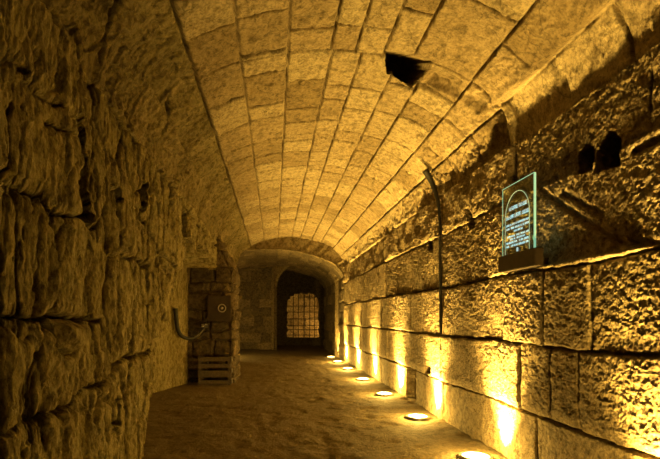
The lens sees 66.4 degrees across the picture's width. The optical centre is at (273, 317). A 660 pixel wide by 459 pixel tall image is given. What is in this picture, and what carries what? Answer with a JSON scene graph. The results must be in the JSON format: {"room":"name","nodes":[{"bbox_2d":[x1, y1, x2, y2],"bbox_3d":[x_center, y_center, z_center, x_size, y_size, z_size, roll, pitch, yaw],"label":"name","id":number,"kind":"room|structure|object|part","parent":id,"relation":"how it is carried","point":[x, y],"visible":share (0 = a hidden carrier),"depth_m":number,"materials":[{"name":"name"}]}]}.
{"room":"underground stone tunnel","nodes":[
{"label":"underground stone tunnel","id":0,"kind":"room"},
{"bbox_2d":[0,0,217,458],"bbox_3d":[-1.970,-0.135,8.546,1.342,3.530,20.292,0,0,0],"label":"wall","id":1,"kind":"structure","parent":0,"point":[98,246],"depth_m":3.52,"materials":[{"name":"stone"}]},
{"bbox_2d":[173,308,207,339],"bbox_3d":[-1.917,0.149,11.812,0.247,0.746,1.129,0,0,33],"label":"hose","id":2,"kind":"object","parent":1,"relation":"attached to","point":[175,310],"visible":1,"depth_m":11.49,"materials":[{"name":"black rubber"}]},
{"bbox_2d":[40,0,249,265],"bbox_3d":[-1.236,-2.355,8.522,0.796,0.909,20.244,0,0,0],"label":"ceiling","id":3,"kind":"structure","parent":0,"point":[132,51],"depth_m":5.12,"materials":[{"name":"beige stone"}]},
{"bbox_2d":[237,267,272,349],"bbox_3d":[-1.648,-0.520,25.637,3.544,4.300,0.207,0,0,9],"label":"wall","id":4,"kind":"structure","parent":0,"point":[255,293],"depth_m":25.53,"materials":[{"name":"brown stone"}]},
{"bbox_2d":[274,276,275,349],"bbox_3d":[0.040,-0.870,27.250,0.147,5.000,4.501,0,0,0],"label":"wall","id":5,"kind":"structure","parent":0,"point":[274,276],"depth_m":25.16,"materials":[{"name":"brown stone"}]},
{"bbox_2d":[237,249,344,360],"bbox_3d":[-0.337,-0.506,22.390,6.080,4.271,7.620,0,0,0],"label":"ceiling","id":6,"kind":"structure","parent":0,"point":[306,264],"depth_m":21.88,"materials":[{"name":"beige stone"}]},
{"bbox_2d":[246,236,344,360],"bbox_3d":[-0.668,-1.880,18.710,13.184,7.036,0.280,0,0,0],"label":"wall","id":7,"kind":"structure","parent":0,"point":[307,246],"depth_m":18.60,"materials":[{"name":"stone"}]},
{"bbox_2d":[277,271,324,337],"bbox_3d":[1.668,-0.417,29.560,7.995,7.161,0.580,0,0,0],"label":"wall","id":8,"kind":"structure","parent":0,"point":[289,284],"depth_m":29.30,"materials":[{"name":"brown stone"}]},
{"bbox_2d":[277,337,324,345],"bbox_3d":[1.670,1.400,29.500,3.200,0.500,0.700,0,0,0],"label":"trim","id":9,"kind":"structure","parent":8,"relation":"attached to","point":[311,341],"depth_m":29.15,"materials":[{"name":"brown stone"}]},
{"bbox_2d":[287,295,318,337],"bbox_3d":[1.720,-0.110,29.420,1.920,2.540,0.068,0,0,0],"label":"iron gate","id":10,"kind":"object","parent":8,"relation":"attached to","point":[293,325],"visible":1,"depth_m":29.40,"materials":[{"name":"black metal"}]},
{"bbox_2d":[287,293,318,336],"bbox_3d":[1.500,-0.670,32.206,6.001,4.600,0.250,0,0,0],"label":"wall","id":11,"kind":"structure","parent":0,"point":[301,296],"depth_m":32.19,"materials":[{"name":"stone"}]},
{"bbox_2d":[271,266,339,356],"bbox_3d":[1.350,-1.982,22.878,0.188,7.236,9.582,0,0,-29],"label":"wall","id":12,"kind":"structure","parent":0,"point":[276,271],"depth_m":25.05,"materials":[{"name":"stone"}]},
{"bbox_2d":[141,345,507,458],"bbox_3d":[0.500,1.608,16.200,9.400,0.069,35.600,0,0,0],"label":"floor","id":13,"kind":"structure","parent":0,"point":[288,401],"depth_m":8.04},
{"bbox_2d":[187,235,240,382],"bbox_3d":[-1.804,-0.260,13.293,1.793,3.780,2.174,0,0,0],"label":"wall pier","id":14,"kind":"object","parent":13,"relation":"on","point":[221,338],"visible":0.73,"depth_m":12.33,"materials":[{"name":"brown stone"}]},
{"bbox_2d":[207,296,230,320],"bbox_3d":[-1.335,-0.230,12.201,0.570,0.620,0.138,0,0,0],"label":"board","id":15,"kind":"object","parent":14,"relation":"attached to","point":[218,307],"visible":1,"depth_m":12.16,"materials":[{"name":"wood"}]},
{"bbox_2d":[198,356,232,384],"bbox_3d":[-1.403,1.260,12.010,0.795,0.680,0.340,0,0,0],"label":"crate","id":16,"kind":"object","parent":13,"relation":"on","point":[201,373],"visible":0.99,"depth_m":11.84,"materials":[{"name":"brown wood"}]},
{"bbox_3d":[-1.765,1.260,11.910,0.070,0.680,0.060,0,0,0],"label":"post","id":17,"kind":"part","parent":16,"relation":"part of","materials":[{"name":"brown wood"}]},
{"bbox_3d":[-1.065,1.260,11.910,0.070,0.680,0.060,0,0,0],"label":"post","id":18,"kind":"part","parent":16,"relation":"part of","materials":[{"name":"brown wood"}]},
{"bbox_2d":[356,378,369,380],"bbox_3d":[2.300,1.625,12.900,0.370,0.150,0.370,0,0,0],"label":"uplight","id":19,"kind":"object","parent":13,"relation":"on","point":[359,379],"visible":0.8,"depth_m":12.76,"materials":[{"name":"metal"}]},
{"bbox_2d":[376,392,393,395],"bbox_3d":[2.300,1.625,10.400,0.370,0.150,0.370,0,0,0],"label":"uplight","id":20,"kind":"object","parent":13,"relation":"on","point":[377,393],"visible":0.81,"depth_m":10.30,"materials":[{"name":"metal"}]},
{"bbox_2d":[406,414,429,420],"bbox_3d":[2.300,1.625,8.000,0.370,0.150,0.370,0,0,0],"label":"uplight","id":21,"kind":"object","parent":13,"relation":"on","point":[415,417],"visible":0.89,"depth_m":7.89,"materials":[{"name":"metal"}]},
{"bbox_2d":[458,451,492,458],"bbox_3d":[2.300,1.625,5.700,0.370,0.150,0.370,0,0,0],"label":"uplight","id":22,"kind":"object","parent":13,"relation":"on","point":[468,454],"visible":1,"depth_m":5.66,"materials":[{"name":"metal"}]},
{"bbox_2d":[170,0,659,266],"bbox_3d":[0.953,-2.776,8.521,3.775,1.753,20.241,0,0,0],"label":"ceiling","id":23,"kind":"structure","parent":0,"point":[327,118],"depth_m":5.91,"materials":[{"name":"stone"}]},
{"bbox_2d":[343,42,659,458],"bbox_3d":[2.868,-0.135,8.530,0.676,3.530,20.259,0,0,0],"label":"wall","id":24,"kind":"structure","parent":0,"point":[560,358],"depth_m":4.80,"materials":[{"name":"stone"}]},
{"bbox_2d":[422,168,442,333],"bbox_3d":[2.474,-1.047,7.833,0.291,2.603,0.176,0,0,0],"label":"drain pipe","id":25,"kind":"object","parent":24,"relation":"attached to","point":[427,174],"visible":1,"depth_m":7.77,"materials":[{"name":"black metal"}]},
{"bbox_2d":[498,172,548,272],"bbox_3d":[2.570,-0.918,4.935,0.380,0.876,0.750,0,0,0],"label":"sign","id":26,"kind":"object","parent":24,"relation":"attached to","point":[520,251],"visible":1,"depth_m":4.89,"materials":[{"name":"clear glass"}]},
{"bbox_3d":[2.420,-0.992,4.963,0.012,0.713,0.631,0,0,0],"label":"glass panel","id":27,"kind":"part","parent":26,"relation":"part of","materials":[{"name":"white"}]}
]}

